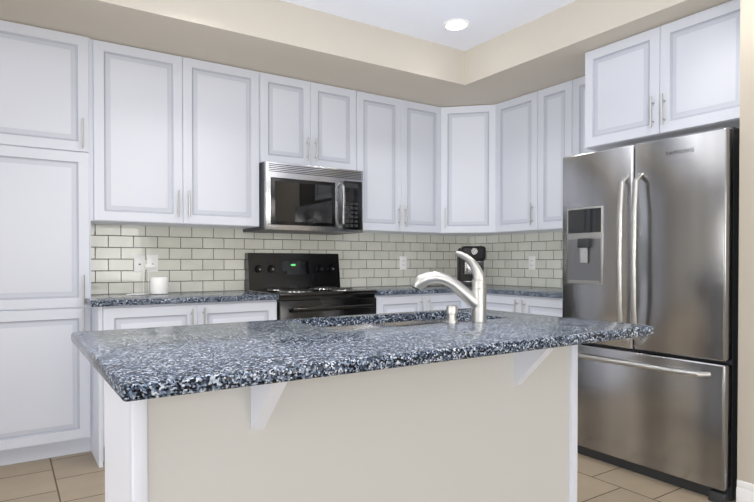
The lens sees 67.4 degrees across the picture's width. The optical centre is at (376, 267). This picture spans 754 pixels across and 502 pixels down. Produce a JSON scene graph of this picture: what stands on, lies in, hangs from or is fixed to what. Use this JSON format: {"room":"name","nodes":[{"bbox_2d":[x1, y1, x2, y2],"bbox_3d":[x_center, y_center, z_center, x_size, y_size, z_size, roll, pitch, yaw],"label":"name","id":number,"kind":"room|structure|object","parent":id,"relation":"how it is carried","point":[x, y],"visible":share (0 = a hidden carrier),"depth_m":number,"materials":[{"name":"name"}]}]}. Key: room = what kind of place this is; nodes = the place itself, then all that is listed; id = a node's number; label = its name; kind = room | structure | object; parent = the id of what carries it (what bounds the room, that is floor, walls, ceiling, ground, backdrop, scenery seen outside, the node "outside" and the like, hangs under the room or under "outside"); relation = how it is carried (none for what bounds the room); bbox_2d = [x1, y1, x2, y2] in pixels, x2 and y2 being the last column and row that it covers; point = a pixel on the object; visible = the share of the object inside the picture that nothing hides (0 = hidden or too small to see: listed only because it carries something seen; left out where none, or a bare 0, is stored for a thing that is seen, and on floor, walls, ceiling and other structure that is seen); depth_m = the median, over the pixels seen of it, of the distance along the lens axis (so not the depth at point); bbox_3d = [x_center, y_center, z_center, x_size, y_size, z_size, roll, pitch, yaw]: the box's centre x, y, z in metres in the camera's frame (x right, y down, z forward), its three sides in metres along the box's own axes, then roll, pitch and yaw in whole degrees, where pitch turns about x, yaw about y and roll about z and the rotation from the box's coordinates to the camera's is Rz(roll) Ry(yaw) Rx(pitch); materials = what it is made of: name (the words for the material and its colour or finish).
{"room":"kitchen","nodes":[
{"label":"kitchen","id":0,"kind":"room"},
{"bbox_2d":[0,0,731,106],"bbox_3d":[-0.207,-1.462,3.014,4.490,0.250,2.768,0,1,-33],"label":"ceiling","id":1,"kind":"structure","parent":0,"point":[299,42],"depth_m":3.51,"materials":[{"name":"beige paint"}]},
{"bbox_2d":[0,451,735,501],"bbox_3d":[-0.228,1.171,0.473,7.600,0.100,7.270,0,1,-33],"label":"floor","id":2,"kind":"structure","parent":0,"point":[78,477],"depth_m":2.87,"materials":[{"name":"tile"}]},
{"bbox_2d":[0,20,91,465],"bbox_3d":[-1.999,-0.123,3.258,0.595,2.427,0.404,0,1,-33],"label":"pantry","id":3,"kind":"object","parent":2,"relation":"on","point":[45,309],"visible":0.92,"depth_m":3.16,"materials":[{"name":"grey wood"}]},
{"bbox_2d":[85,290,278,467],"bbox_3d":[-1.257,0.629,3.607,1.088,0.915,0.654,0,1,-33],"label":"base cabinet","id":4,"kind":"object","parent":2,"relation":"on","point":[116,311],"visible":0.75,"depth_m":3.30,"materials":[{"name":"grey wood"}]},
{"bbox_2d":[126,269,148,294],"bbox_3d":[-1.540,0.082,3.649,0.174,0.174,0.209,0,1,-33],"label":"power cord","id":5,"kind":"object","parent":4,"relation":"on","point":[143,293],"visible":0.98,"depth_m":3.73,"materials":[{"name":"white plastic"}]},
{"bbox_2d":[150,277,167,293],"bbox_3d":[-1.419,0.114,3.684,0.112,0.111,0.112,0,1,-33],"label":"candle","id":6,"kind":"object","parent":4,"relation":"on","point":[158,285],"visible":1,"depth_m":3.64,"materials":[{"name":"white wax"}]},
{"bbox_2d":[245,253,376,319],"bbox_3d":[-0.470,0.486,4.094,0.758,1.190,0.686,0,1,-33],"label":"stove","id":7,"kind":"object","parent":2,"relation":"on","point":[304,285],"visible":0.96,"depth_m":4.12,"materials":[{"name":"black metal"}]},
{"bbox_2d":[104,348,577,501],"bbox_3d":[-0.032,0.665,1.785,1.460,0.884,0.733,0,1,-33],"label":"kitchen island","id":8,"kind":"object","parent":2,"relation":"on","point":[425,406],"depth_m":1.52,"materials":[{"name":"grey paint"}]},
{"bbox_2d":[71,308,653,403],"bbox_3d":[-0.001,0.222,1.779,1.620,0.063,0.876,0,1,-33],"label":"island countertop","id":9,"kind":"structure","parent":8,"relation":"on","point":[136,365],"depth_m":1.45,"materials":[{"name":"stone"}]},
{"bbox_2d":[412,251,486,321],"bbox_3d":[0.255,0.064,1.998,0.263,0.248,0.053,0,1,1],"label":"faucet","id":10,"kind":"object","parent":9,"relation":"on","point":[474,299],"visible":1,"depth_m":1.98,"materials":[{"name":"silver metal"}]},
{"bbox_2d":[446,305,457,322],"bbox_3d":[0.259,0.159,1.947,0.041,0.061,0.041,0,1,-33],"label":"soap dispenser","id":11,"kind":"object","parent":9,"relation":"on","point":[452,311],"visible":1,"depth_m":1.93,"materials":[{"name":"silver metal"}]},
{"bbox_2d":[375,293,467,313],"bbox_3d":[0.191,0.636,4.586,0.870,0.880,0.618,0,1,-33],"label":"base cabinet","id":12,"kind":"object","parent":2,"relation":"on","point":[414,301],"depth_m":4.29,"materials":[{"name":"grey wood"}]},
{"bbox_2d":[344,285,471,296],"bbox_3d":[0.453,0.176,4.734,1.485,0.034,0.633,0,1,-33],"label":"countertop","id":13,"kind":"structure","parent":12,"relation":"on","point":[382,291],"depth_m":4.32,"materials":[{"name":"stone"}]},
{"bbox_2d":[457,246,485,285],"bbox_3d":[0.835,-0.017,4.986,0.220,0.345,0.340,0,1,2],"label":"coffee maker","id":14,"kind":"object","parent":13,"relation":"on","point":[464,271],"visible":0.65,"depth_m":4.85,"materials":[{"name":"black plastic"}]},
{"bbox_2d":[468,293,561,316],"bbox_3d":[1.301,0.640,4.263,0.618,0.880,1.141,0,1,-33],"label":"base cabinet","id":15,"kind":"object","parent":2,"relation":"on","point":[517,299],"depth_m":4.04,"materials":[{"name":"grey wood"}]},
{"bbox_2d":[470,285,561,296],"bbox_3d":[1.299,0.181,4.228,0.633,0.034,1.143,0,1,-33],"label":"countertop","id":16,"kind":"structure","parent":15,"relation":"on","point":[509,291],"depth_m":4.16,"materials":[{"name":"stone"}]},
{"bbox_2d":[562,127,739,501],"bbox_3d":[1.703,0.212,3.212,1.005,1.757,0.915,0,1,-33],"label":"fridge","id":17,"kind":"object","parent":2,"relation":"on","point":[650,233],"visible":0.94,"depth_m":2.85,"materials":[{"name":"silver metal"}]},
{"bbox_2d":[281,0,575,50],"bbox_3d":[-0.228,-1.609,0.443,7.600,0.100,7.270,0,1,-33],"label":"ceiling","id":18,"kind":"structure","parent":0,"point":[487,20],"depth_m":3.56,"materials":[{"name":"white paint"}]},
{"bbox_2d":[443,19,468,30],"bbox_3d":[0.519,-1.587,3.701,0.170,0.008,0.170,0,1,-33],"label":"recessed light","id":19,"kind":"object","parent":18,"relation":"in","point":[456,24],"visible":1,"depth_m":3.69,"materials":[{"name":"white"}]},
{"bbox_2d":[737,0,753,483],"bbox_3d":[3.225,-0.226,1.083,0.910,2.680,4.262,0,1,-33],"label":"wall","id":20,"kind":"structure","parent":0,"point":[745,451],"depth_m":2.58,"materials":[{"name":"beige paint"}]},
{"bbox_2d":[736,480,753,501],"bbox_3d":[2.837,1.058,0.845,0.014,0.118,4.251,0,1,-33],"label":"baseboard","id":21,"kind":"structure","parent":20,"relation":"attached to","point":[744,491],"depth_m":2.58,"materials":[{"name":"white wood"}]},
{"bbox_3d":[-2.200,-0.252,3.439,7.600,2.680,0.120,0,1,-33],"label":"wall","id":22,"kind":"structure","parent":0,"visible":0},
{"bbox_2d":[91,224,470,294],"bbox_3d":[-0.478,-0.054,4.503,3.315,0.491,0.010,0,1,-33],"label":"backsplash","id":23,"kind":"structure","parent":22,"relation":"attached to","point":[192,259],"depth_m":4.10,"materials":[{"name":"tile"}]},
{"bbox_2d":[134,255,157,271],"bbox_3d":[-1.538,-0.030,3.774,0.154,0.116,0.034,0,1,-33],"label":"electrical outlet","id":24,"kind":"object","parent":23,"relation":"attached to","point":[140,265],"visible":1,"depth_m":3.77,"materials":[{"name":"white plastic"}]},
{"bbox_2d":[400,256,406,269],"bbox_3d":[0.230,-0.043,4.960,0.072,0.116,0.008,0,1,-33],"label":"electrical outlet","id":25,"kind":"object","parent":23,"relation":"attached to","point":[403,262],"visible":1,"depth_m":4.96,"materials":[{"name":"white plastic"}]},
{"bbox_2d":[90,38,514,236],"bbox_3d":[-0.297,-0.817,4.220,3.312,1.061,0.663,0,1,-33],"label":"upper cabinet","id":26,"kind":"object","parent":22,"relation":"attached to","point":[177,141],"visible":0.94,"depth_m":3.84,"materials":[{"name":"grey wood"}]},
{"bbox_2d":[243,161,362,234],"bbox_3d":[-0.532,-0.492,4.169,0.771,0.460,0.496,0,1,-33],"label":"microwave","id":27,"kind":"object","parent":26,"relation":"attached to","point":[301,199],"visible":1,"depth_m":3.98,"materials":[{"name":"silver metal"}]},
{"bbox_3d":[2.891,-0.242,2.521,0.120,2.680,7.030,0,1,-33],"label":"wall","id":28,"kind":"structure","parent":0,"visible":0},
{"bbox_2d":[471,232,561,287],"bbox_3d":[1.393,-0.056,4.670,0.010,0.491,1.775,0,1,-33],"label":"backsplash","id":29,"kind":"structure","parent":28,"relation":"attached to","point":[506,261],"depth_m":4.87,"materials":[{"name":"tile"}]},
{"bbox_2d":[528,256,534,269],"bbox_3d":[1.309,-0.041,4.780,0.008,0.116,0.072,0,1,-33],"label":"outlet","id":30,"kind":"object","parent":29,"relation":"attached to","point":[531,265],"visible":1,"depth_m":4.78,"materials":[{"name":"white plastic"}]},
{"bbox_2d":[495,76,593,233],"bbox_3d":[1.413,-0.818,4.289,0.384,1.061,1.127,0,1,-33],"label":"upper cabinet","id":31,"kind":"object","parent":28,"relation":"attached to","point":[539,135],"visible":0.5,"depth_m":4.31,"materials":[{"name":"grey wood"}]},
{"bbox_2d":[585,0,739,150],"bbox_3d":[1.841,-1.039,3.305,0.754,0.597,0.970,0,1,-33],"label":"upper cabinet","id":32,"kind":"object","parent":28,"relation":"attached to","point":[679,77],"visible":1,"depth_m":3.08,"materials":[{"name":"grey wood"}]}
]}

